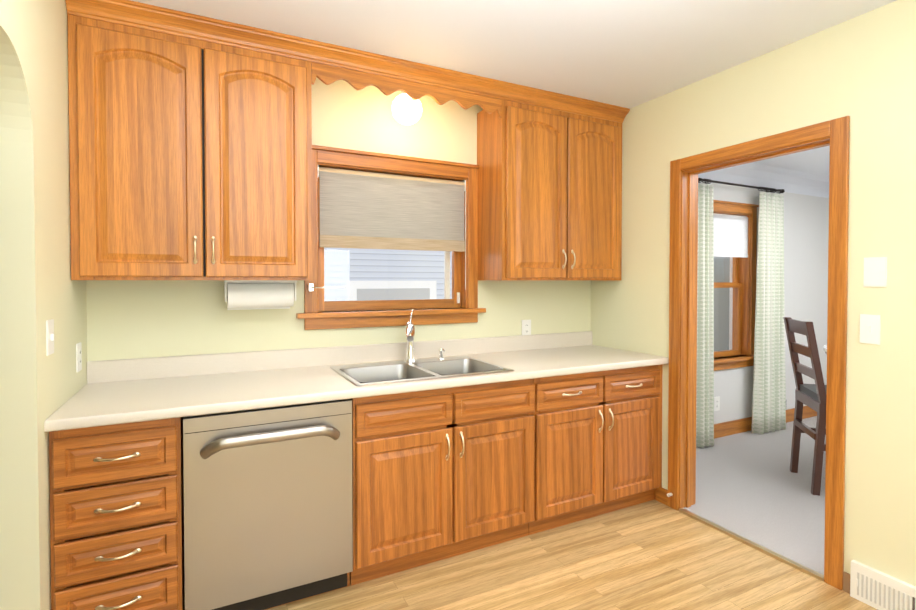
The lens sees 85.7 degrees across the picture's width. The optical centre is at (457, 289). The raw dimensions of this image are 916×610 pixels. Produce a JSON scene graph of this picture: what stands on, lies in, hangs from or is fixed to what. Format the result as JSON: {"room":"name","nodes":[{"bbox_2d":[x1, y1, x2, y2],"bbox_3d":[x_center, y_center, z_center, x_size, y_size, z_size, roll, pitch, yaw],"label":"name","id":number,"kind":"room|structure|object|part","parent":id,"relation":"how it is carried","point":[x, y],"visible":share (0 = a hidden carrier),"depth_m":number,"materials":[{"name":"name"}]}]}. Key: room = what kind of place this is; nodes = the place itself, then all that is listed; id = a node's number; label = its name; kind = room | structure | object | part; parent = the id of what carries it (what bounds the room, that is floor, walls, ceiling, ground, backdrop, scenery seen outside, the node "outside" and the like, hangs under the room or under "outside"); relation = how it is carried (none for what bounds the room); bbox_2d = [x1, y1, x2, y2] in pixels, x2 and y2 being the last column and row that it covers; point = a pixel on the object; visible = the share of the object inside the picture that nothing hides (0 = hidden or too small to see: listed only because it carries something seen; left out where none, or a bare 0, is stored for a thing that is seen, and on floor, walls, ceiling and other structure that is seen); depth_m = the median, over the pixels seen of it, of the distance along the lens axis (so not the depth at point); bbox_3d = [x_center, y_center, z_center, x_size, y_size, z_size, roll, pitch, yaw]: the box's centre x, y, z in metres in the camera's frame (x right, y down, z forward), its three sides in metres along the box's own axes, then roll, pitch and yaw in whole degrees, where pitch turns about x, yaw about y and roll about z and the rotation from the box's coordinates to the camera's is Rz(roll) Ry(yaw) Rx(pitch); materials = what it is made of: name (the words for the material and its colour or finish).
{"room":"kitchen","nodes":[
{"label":"kitchen","id":0,"kind":"room"},
{"bbox_2d":[0,0,86,609],"bbox_3d":[-0.757,0.094,0.188,0.200,2.700,4.600,-1,1,-27],"label":"wall","id":1,"kind":"structure","parent":0,"point":[39,287],"depth_m":1.60,"materials":[{"name":"beige paint"}]},
{"bbox_2d":[46,319,53,355],"bbox_3d":[-1.426,0.167,1.734,0.014,0.120,0.075,-1,1,-27],"label":"light switch","id":2,"kind":"object","parent":1,"relation":"attached to","point":[49,337],"visible":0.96,"depth_m":1.72,"materials":[{"name":"white plastic"}]},
{"bbox_2d":[76,342,81,371],"bbox_3d":[-1.627,0.290,2.122,0.008,0.120,0.075,-1,1,-27],"label":"outlet","id":3,"kind":"object","parent":1,"relation":"attached to","point":[78,356],"visible":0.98,"depth_m":2.11,"materials":[{"name":"white plastic"}]},
{"bbox_2d":[86,77,828,423],"bbox_3d":[0.430,0.036,3.489,7.920,2.700,0.200,-1,1,-27],"label":"wall","id":4,"kind":"structure","parent":0,"point":[138,319],"depth_m":2.96,"materials":[{"name":"beige paint"}]},
{"bbox_2d":[67,14,311,279],"bbox_3d":[-1.204,-0.584,2.329,0.958,1.080,0.355,-1,1,-27],"label":"upper cabinet","id":5,"kind":"object","parent":4,"relation":"attached to","point":[190,158],"visible":1,"depth_m":2.17,"materials":[{"name":"brown wood"}]},
{"bbox_2d":[224,280,296,309],"bbox_3d":[-0.997,0.029,2.501,0.334,0.149,0.124,-1,1,-27],"label":"paper towel holder","id":6,"kind":"object","parent":5,"relation":"attached to","point":[256,294],"visible":1,"depth_m":2.46,"materials":[{"name":"white paper"}]},
{"bbox_2d":[296,145,485,329],"bbox_3d":[-0.389,-0.290,3.014,1.175,1.015,0.210,-1,1,-27],"label":"window","id":7,"kind":"structure","parent":4,"relation":"in","point":[469,310],"depth_m":2.98,"materials":[{"name":"brown wood"}]},
{"bbox_2d":[308,284,345,290],"bbox_3d":[-0.720,-0.012,2.710,0.186,0.040,0.103,-1,1,-27],"label":"towel rail","id":8,"kind":"object","parent":7,"relation":"attached to","point":[310,287],"visible":1,"depth_m":2.68,"materials":[{"name":"silver metal"}]},
{"bbox_3d":[-0.403,-0.288,3.042,0.933,0.823,0.047,-1,1,-27],"label":"kitchen window sash","id":9,"kind":"part","parent":7,"relation":"part of","materials":[{"name":"brown wood"}]},
{"bbox_2d":[318,165,465,289],"bbox_3d":[-0.378,-0.347,2.993,0.934,0.704,0.066,-1,1,-27],"label":"blinds","id":10,"kind":"object","parent":7,"relation":"attached to","point":[364,210],"visible":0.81,"depth_m":2.95,"materials":[{"name":"beige fabric"}]},
{"bbox_2d":[522,320,530,334],"bbox_3d":[0.471,0.268,3.396,0.075,0.120,0.008,-1,1,-27],"label":"outlet","id":11,"kind":"object","parent":4,"relation":"attached to","point":[526,327],"visible":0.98,"depth_m":3.39,"materials":[{"name":"white plastic"}]},
{"bbox_2d":[477,100,621,279],"bbox_3d":[0.633,-0.600,3.268,0.965,1.080,0.355,-1,1,-27],"label":"upper cabinet","id":12,"kind":"object","parent":4,"relation":"attached to","point":[549,194],"visible":1,"depth_m":3.10,"materials":[{"name":"brown wood"}]},
{"bbox_2d":[714,397,719,410],"bbox_3d":[2.268,1.002,4.327,0.075,0.120,0.008,-1,1,-27],"label":"outlet","id":13,"kind":"object","parent":4,"relation":"attached to","point":[716,403],"visible":0.98,"depth_m":4.32,"materials":[{"name":"white plastic"}]},
{"bbox_2d":[713,200,758,370],"bbox_3d":[2.401,-0.035,4.444,0.760,1.475,0.210,-1,1,-27],"label":"window","id":14,"kind":"structure","parent":4,"relation":"in","point":[747,273],"depth_m":4.52,"materials":[{"name":"brown wood"}]},
{"bbox_3d":[2.379,-0.033,4.487,0.528,1.283,0.065,-1,1,-27],"label":"dining window sash","id":15,"kind":"part","parent":14,"relation":"part of","materials":[{"name":"brown wood"}]},
{"bbox_2d":[713,213,747,257],"bbox_3d":[2.411,-0.479,4.417,0.520,0.378,0.052,-1,1,-27],"label":"blinds","id":16,"kind":"object","parent":14,"relation":"attached to","point":[730,235],"visible":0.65,"depth_m":4.40,"materials":[{"name":"white fabric"}]},
{"bbox_2d":[698,178,784,193],"bbox_3d":[2.444,-0.903,4.322,1.228,0.060,0.119,-1,1,-27],"label":"curtain rod","id":17,"kind":"object","parent":4,"relation":"attached to","point":[773,190],"visible":0.9,"depth_m":4.30,"materials":[{"name":"brown metal"}]},
{"bbox_2d":[696,183,713,447],"bbox_3d":[2.035,0.216,4.074,0.181,2.161,0.082,-1,1,-27],"label":"curtain","id":18,"kind":"object","parent":17,"relation":"hanging from","point":[705,365],"visible":0.81,"depth_m":4.06,"materials":[{"name":"fabric"}]},
{"bbox_2d":[751,192,785,433],"bbox_3d":[2.834,0.209,4.483,0.425,2.161,0.083,-1,1,-27],"label":"curtain","id":19,"kind":"object","parent":17,"relation":"hanging from","point":[769,402],"visible":0.98,"depth_m":4.46,"materials":[{"name":"fabric"}]},
{"bbox_2d":[131,0,896,108],"bbox_3d":[0.025,-1.215,0.677,4.660,0.100,4.800,-1,1,-27],"label":"ceiling","id":20,"kind":"structure","parent":0,"point":[629,54],"depth_m":2.28,"materials":[{"name":"white paint"}]},
{"bbox_2d":[392,91,421,124],"bbox_3d":[-0.291,-1.072,2.815,0.170,0.260,0.170,-1,1,-27],"label":"globe ceiling light","id":21,"kind":"object","parent":20,"relation":"hanging from","point":[406,109],"visible":0.75,"depth_m":2.76,"materials":[{"name":"white glass"}]},
{"bbox_2d":[183,500,877,609],"bbox_3d":[-0.033,1.405,0.693,4.530,0.060,4.800,-1,1,-27],"label":"floor","id":22,"kind":"structure","parent":0,"point":[653,555],"depth_m":2.31,"materials":[{"name":"laminate"}]},
{"bbox_2d":[49,417,184,609],"bbox_3d":[-1.374,0.915,2.071,0.397,0.873,0.701,-1,1,-27],"label":"base cabinet","id":23,"kind":"object","parent":22,"relation":"on","point":[116,516],"visible":0.92,"depth_m":1.79,"materials":[{"name":"brown wood"}]},
{"bbox_2d":[183,399,352,609],"bbox_3d":[-0.889,0.913,2.293,0.656,0.868,0.736,-1,1,-27],"label":"stainless steel dishwasher","id":24,"kind":"object","parent":22,"relation":"on","point":[268,521],"visible":0.98,"depth_m":2.01,"materials":[{"name":"stainless steel"},{"name":"black plastic"}]},
{"bbox_2d":[350,379,533,585],"bbox_3d":[-0.167,0.904,2.688,0.979,0.873,0.701,-1,1,-27],"label":"base cabinet","id":25,"kind":"object","parent":22,"relation":"on","point":[445,474],"visible":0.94,"depth_m":2.38,"materials":[{"name":"brown wood"}]},
{"bbox_2d":[44,331,668,431],"bbox_3d":[-0.206,0.396,2.663,3.026,0.140,0.698,-1,1,-27],"label":"countertop","id":26,"kind":"structure","parent":25,"relation":"on","point":[119,391],"depth_m":2.40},
{"bbox_2d":[405,310,415,361],"bbox_3d":[-0.272,0.268,2.830,0.101,0.298,0.177,-1,1,-27],"label":"chrome faucet","id":27,"kind":"object","parent":26,"relation":"on","point":[410,336],"visible":1,"depth_m":2.85,"materials":[{"name":"silver metal"}]},
{"bbox_2d":[330,356,513,403],"bbox_3d":[-0.202,0.514,2.646,0.850,0.187,0.570,-1,1,-27],"label":"double-bowl sink","id":28,"kind":"object","parent":26,"relation":"in","point":[369,374],"visible":0.4,"depth_m":2.73,"materials":[{"name":"silver metal"}]},
{"bbox_2d":[438,348,444,358],"bbox_3d":[-0.096,0.383,2.947,0.040,0.065,0.067,-1,1,-27],"label":"soap dispenser","id":29,"kind":"object","parent":28,"relation":"on","point":[440,350],"visible":0.98,"depth_m":2.95,"materials":[{"name":"white"}]},
{"bbox_2d":[528,364,662,534],"bbox_3d":[0.707,0.896,3.135,0.977,0.873,0.701,-1,1,-27],"label":"base cabinet","id":30,"kind":"object","parent":22,"relation":"on","point":[597,443],"visible":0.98,"depth_m":2.82,"materials":[{"name":"brown wood"}]},
{"bbox_2d":[679,508,823,580],"bbox_3d":[1.521,1.335,2.635,0.030,0.014,0.781,-1,1,-27],"label":"threshold","id":31,"kind":"object","parent":22,"relation":"on","point":[811,572],"depth_m":2.56,"materials":[{"name":"brown wood"}]},
{"bbox_2d":[591,0,915,585],"bbox_3d":[2.088,0.069,1.641,0.130,2.700,4.600,-1,1,-27],"label":"wall","id":32,"kind":"structure","parent":0,"point":[860,70],"depth_m":2.17,"materials":[{"name":"beige paint"}]},
{"bbox_2d":[65,0,629,122],"bbox_3d":[-0.214,-1.160,2.652,3.024,0.078,0.076,-1,1,-27],"label":"crown molding","id":33,"kind":"structure","parent":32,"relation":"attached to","point":[158,19],"depth_m":2.41,"materials":[{"name":"brown wood"}]},
{"bbox_2d":[311,62,501,117],"bbox_3d":[-0.234,-1.071,2.686,1.099,0.102,0.019,-1,1,-27],"label":"scalloped valance","id":34,"kind":"object","parent":33,"relation":"attached to","point":[356,80],"visible":1,"depth_m":2.64,"materials":[{"name":"brown wood"}]},
{"bbox_2d":[655,487,667,505],"bbox_3d":[1.276,1.287,3.090,0.016,0.093,0.096,-1,1,-27],"label":"baseboard","id":35,"kind":"structure","parent":32,"relation":"attached to","point":[661,494],"depth_m":3.08,"materials":[{"name":"brown wood"}]},
{"bbox_2d":[668,116,849,589],"bbox_3d":[1.577,0.284,2.645,0.166,2.115,0.937,-1,1,-27],"label":"door frame","id":36,"kind":"structure","parent":32,"relation":"attached to","point":[837,131],"depth_m":2.56,"materials":[{"name":"brown wood"}]},
{"bbox_3d":[1.643,0.283,2.679,0.018,2.115,0.937,-1,1,-27],"label":"dining room door casing trim","id":37,"kind":"part","parent":36,"relation":"part of","materials":[{"name":"brown wood"}]},
{"bbox_3d":[1.577,0.314,2.646,0.138,2.055,0.817,-1,1,-27],"label":"oak door jamb","id":38,"kind":"part","parent":36,"relation":"part of","materials":[{"name":"brown wood"}]},
{"bbox_2d":[843,571,849,593],"bbox_3d":[2.355,1.328,0.988,0.008,0.085,2.754,-1,1,-27],"label":"baseboard","id":39,"kind":"structure","parent":32,"relation":"attached to","point":[846,581],"depth_m":2.20,"materials":[{"name":"brown wood"}]},
{"bbox_2d":[860,314,880,344],"bbox_3d":[1.764,0.170,2.118,0.014,0.125,0.072,-1,1,-27],"label":"switch plate","id":40,"kind":"object","parent":32,"relation":"attached to","point":[870,329],"visible":1,"depth_m":2.12,"materials":[{"name":"white plastic"}]},
{"bbox_2d":[863,257,886,286],"bbox_3d":[1.774,-0.074,2.102,0.006,0.125,0.080,-1,1,-27],"label":"switch plate","id":41,"kind":"object","parent":32,"relation":"attached to","point":[875,271],"visible":1,"depth_m":2.10,"materials":[{"name":"white plastic"}]},
{"bbox_2d":[850,560,915,609],"bbox_3d":[1.823,1.275,2.004,0.030,0.155,0.390,-1,1,-27],"label":"air vent","id":42,"kind":"object","parent":32,"relation":"in","point":[875,588],"visible":1,"depth_m":2.08,"materials":[{"name":"white plastic"}]},
{"bbox_2d":[684,416,825,574],"bbox_3d":[3.312,1.362,2.851,3.390,0.072,4.000,-1,1,-27],"label":"floor","id":43,"kind":"structure","parent":0,"point":[750,486],"depth_m":3.20,"materials":[{"name":"grey carpet"}]},
{"bbox_2d":[783,317,826,495],"bbox_3d":[2.519,0.761,3.316,0.471,1.113,0.430,0,1,17],"label":"dining chair","id":44,"kind":"object","parent":43,"relation":"on","point":[812,396],"visible":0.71,"depth_m":3.28,"materials":[{"name":"brown wood"}]},
{"bbox_2d":[698,146,829,197],"bbox_3d":[3.370,-1.032,2.839,3.260,0.260,4.000,-1,1,-27],"label":"ceiling","id":45,"kind":"structure","parent":0,"point":[805,172],"depth_m":4.43,"materials":[{"name":"white paint"}]},
{"bbox_3d":[3.415,0.049,2.768,3.260,2.700,3.800,-1,1,-27],"label":"wall","id":46,"kind":"structure","parent":0,"visible":0},
{"bbox_2d":[714,406,816,438],"bbox_3d":[2.493,1.237,4.440,3.120,0.123,0.019,-1,1,-27],"label":"baseboard","id":47,"kind":"structure","parent":46,"relation":"attached to","point":[728,428],"depth_m":4.45,"materials":[{"name":"brown wood"}]},
{"label":"outside","id":48,"kind":"structure","parent":0,"visible":0},
{"bbox_2d":[324,247,451,300],"bbox_3d":[-2.623,-1.446,4.801,6.700,6.500,0.240,-1,1,-27],"label":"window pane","id":49,"kind":"structure","parent":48,"point":[344,261],"depth_m":5.62,"materials":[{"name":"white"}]}
]}

